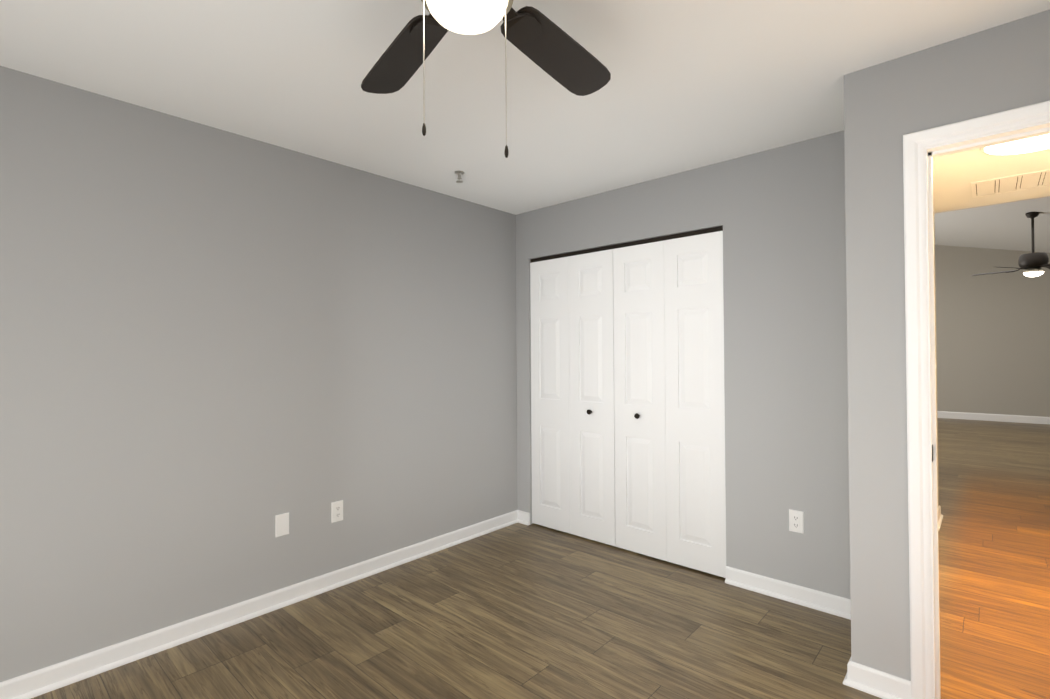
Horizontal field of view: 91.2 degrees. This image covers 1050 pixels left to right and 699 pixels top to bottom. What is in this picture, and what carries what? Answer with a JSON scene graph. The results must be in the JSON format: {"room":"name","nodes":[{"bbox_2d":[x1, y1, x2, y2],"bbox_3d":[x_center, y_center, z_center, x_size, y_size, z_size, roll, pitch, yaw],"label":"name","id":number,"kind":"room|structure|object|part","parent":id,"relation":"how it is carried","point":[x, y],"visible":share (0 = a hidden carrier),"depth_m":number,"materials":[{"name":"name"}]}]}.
{"room":"empty bedroom","nodes":[
{"label":"empty bedroom","id":0,"kind":"room"},
{"bbox_2d":[0,66,517,681],"bbox_3d":[-1.352,0.137,2.763,0.120,2.440,5.440,-1,-1,42],"label":"wall","id":1,"kind":"structure","parent":0,"point":[220,350],"depth_m":2.50,"materials":[{"name":"grey paint"}]},
{"bbox_2d":[0,510,523,698],"bbox_3d":[-1.542,1.310,2.423,0.026,0.090,4.450,-1,-1,42],"label":"baseboard","id":2,"kind":"structure","parent":1,"relation":"attached to","point":[30,685],"depth_m":2.49,"materials":[{"name":"white wood"}]},
{"bbox_2d":[275,512,288,537],"bbox_3d":[-1.286,0.931,2.727,0.007,0.116,0.072,-1,-1,42],"label":"wall plate","id":3,"kind":"object","parent":1,"relation":"attached to","point":[281,524],"visible":1,"depth_m":2.72,"materials":[{"name":"white plastic"}]},
{"bbox_2d":[331,500,342,522],"bbox_3d":[-1.078,0.932,2.956,0.008,0.116,0.072,-1,-1,42],"label":"outlet","id":4,"kind":"object","parent":1,"relation":"attached to","point":[336,511],"visible":1,"depth_m":2.95,"materials":[{"name":"white plastic"}]},
{"bbox_2d":[0,0,1049,214],"bbox_3d":[0.643,-1.165,1.921,4.240,0.120,6.858,-1,-1,42],"label":"ceiling","id":5,"kind":"structure","parent":0,"point":[692,84],"depth_m":2.08,"materials":[{"name":"white paint"}]},
{"bbox_2d":[455,171,463,182],"bbox_3d":[-0.402,-1.056,3.150,0.062,0.058,0.062,-1,-1,42],"label":"sprinkler","id":6,"kind":"object","parent":5,"relation":"attached to","point":[459,173],"visible":1,"depth_m":3.14,"materials":[{"name":"silver metal"}]},
{"bbox_2d":[361,0,610,157],"bbox_3d":[-0.127,-0.787,1.294,1.262,0.639,1.238,-1,-1,42],"label":"ceiling fan","id":7,"kind":"object","parent":5,"relation":"hanging from","point":[554,50],"visible":1,"depth_m":1.50,"materials":[{"name":"black wood"}]},
{"bbox_3d":[-0.142,-0.829,1.256,0.202,0.067,0.202,-1,-1,42],"label":"glass","id":8,"kind":"part","parent":7,"relation":"part of","materials":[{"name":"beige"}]},
{"bbox_2d":[971,169,1049,197],"bbox_3d":[3.264,-1.102,3.394,0.470,0.008,0.420,-1,-1,42],"label":"ceiling vent","id":9,"kind":"object","parent":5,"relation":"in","point":[1029,180],"visible":1,"depth_m":3.40,"materials":[{"name":"white metal"}]},
{"bbox_2d":[979,134,1049,154],"bbox_3d":[2.634,-1.089,2.630,0.464,0.042,0.464,-1,-1,42],"label":"hall ceiling light","id":10,"kind":"object","parent":5,"relation":"attached to","point":[1042,142],"visible":0.56,"depth_m":2.72,"materials":[{"name":"white"}]},
{"bbox_2d":[31,418,1049,698],"bbox_3d":[3.572,1.397,4.742,7.740,0.100,14.990,-1,-1,42],"label":"floor","id":11,"kind":"structure","parent":0,"point":[525,612],"depth_m":2.47,"materials":[{"name":"brown wood"}]},
{"bbox_2d":[516,130,850,598],"bbox_3d":[0.854,0.129,3.343,2.374,2.440,0.120,-1,-1,42],"label":"wall","id":12,"kind":"structure","parent":0,"point":[778,214],"depth_m":2.82,"materials":[{"name":"grey paint"}]},
{"bbox_2d":[530,249,614,545],"bbox_3d":[0.339,0.331,3.772,0.753,2.028,0.034,-1,-1,42],"label":"closet door","id":13,"kind":"structure","parent":12,"relation":"in","point":[572,383],"depth_m":3.73,"materials":[{"name":"white wood"}]},
{"bbox_2d":[530,226,722,262],"bbox_3d":[0.614,-0.703,3.531,1.514,0.027,0.030,-1,-1,42],"label":"trim","id":14,"kind":"structure","parent":12,"relation":"attached to","point":[681,235],"depth_m":3.41,"materials":[{"name":"black metal"}]},
{"bbox_2d":[613,231,725,577],"bbox_3d":[0.900,0.322,3.265,0.753,2.028,0.034,-1,-1,42],"label":"closet door","id":15,"kind":"structure","parent":12,"relation":"in","point":[670,487],"depth_m":3.22,"materials":[{"name":"white wood"}]},
{"bbox_2d":[725,566,850,619],"bbox_3d":[1.425,1.294,2.723,0.722,0.090,0.026,-1,-1,42],"label":"baseboard","id":16,"kind":"structure","parent":12,"relation":"attached to","point":[839,606],"depth_m":2.73,"materials":[{"name":"white wood"}]},
{"bbox_2d":[789,509,803,533],"bbox_3d":[1.438,0.913,2.725,0.072,0.116,0.008,-1,-1,42],"label":"outlet","id":17,"kind":"object","parent":12,"relation":"attached to","point":[799,521],"visible":1,"depth_m":2.72,"materials":[{"name":"white plastic"}]},
{"bbox_2d":[933,211,938,505],"bbox_3d":[2.345,0.117,3.143,0.106,2.440,2.776,-1,-1,42],"label":"wall","id":18,"kind":"structure","parent":0,"point":[936,358],"depth_m":4.10,"materials":[{"name":"beige paint"}]},
{"bbox_2d":[938,505,942,530],"bbox_3d":[3.185,1.296,3.953,0.026,0.090,0.409,-1,-1,42],"label":"baseboard","id":19,"kind":"structure","parent":18,"relation":"attached to","point":[940,516],"depth_m":3.83,"materials":[{"name":"white wood"}]},
{"bbox_2d":[844,9,1049,680],"bbox_3d":[1.945,0.103,1.553,1.646,2.440,0.120,-1,-1,42],"label":"wall","id":20,"kind":"structure","parent":0,"point":[889,104],"depth_m":1.97,"materials":[{"name":"grey paint"}]},
{"bbox_2d":[843,657,867,689],"bbox_3d":[1.470,1.288,2.253,0.026,0.090,0.582,-1,-1,42],"label":"baseboard","id":21,"kind":"structure","parent":20,"relation":"attached to","point":[858,676],"depth_m":2.03,"materials":[{"name":"white wood"}]},
{"bbox_2d":[903,100,1049,698],"bbox_3d":[1.831,0.256,1.656,0.953,2.137,0.154,-1,-1,42],"label":"door frame","id":22,"kind":"structure","parent":20,"relation":"attached to","point":[922,149],"depth_m":1.90,"materials":[{"name":"white wood"}]},
{"bbox_2d":[934,196,1049,252],"bbox_3d":[5.813,-2.140,7.283,7.740,1.959,8.240,-1,-1,42],"label":"ceiling","id":23,"kind":"structure","parent":0,"point":[1004,226],"depth_m":8.13,"materials":[{"name":"white paint"}]},
{"bbox_2d":[971,212,1049,276],"bbox_3d":[6.896,-1.416,6.985,1.266,0.874,1.224,-1,-1,42],"label":"room ceiling fan","id":24,"kind":"object","parent":23,"relation":"hanging from","point":[1032,263],"visible":1,"depth_m":6.89,"materials":[{"name":"brown metal"}]},
{"bbox_3d":[6.867,-1.572,6.947,0.140,0.562,0.140,-1,-1,42],"label":"rod","id":25,"kind":"part","parent":24,"relation":"part of","materials":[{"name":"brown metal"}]},
{"bbox_3d":[6.871,-1.013,6.941,0.202,0.067,0.202,-1,-1,42],"label":"glass","id":26,"kind":"part","parent":24,"relation":"part of","materials":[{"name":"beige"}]},
{"bbox_2d":[935,245,1049,416],"bbox_3d":[8.544,-0.976,10.282,7.740,4.700,0.120,-1,-1,42],"label":"wall","id":27,"kind":"structure","parent":0,"point":[993,343],"depth_m":9.85,"materials":[{"name":"grey paint"}]},
{"bbox_2d":[937,411,1049,423],"bbox_3d":[8.523,1.306,10.196,7.470,0.135,0.018,-1,-1,42],"label":"baseboard","id":28,"kind":"structure","parent":27,"relation":"attached to","point":[998,417],"depth_m":9.79,"materials":[{"name":"white wood"}]}
]}

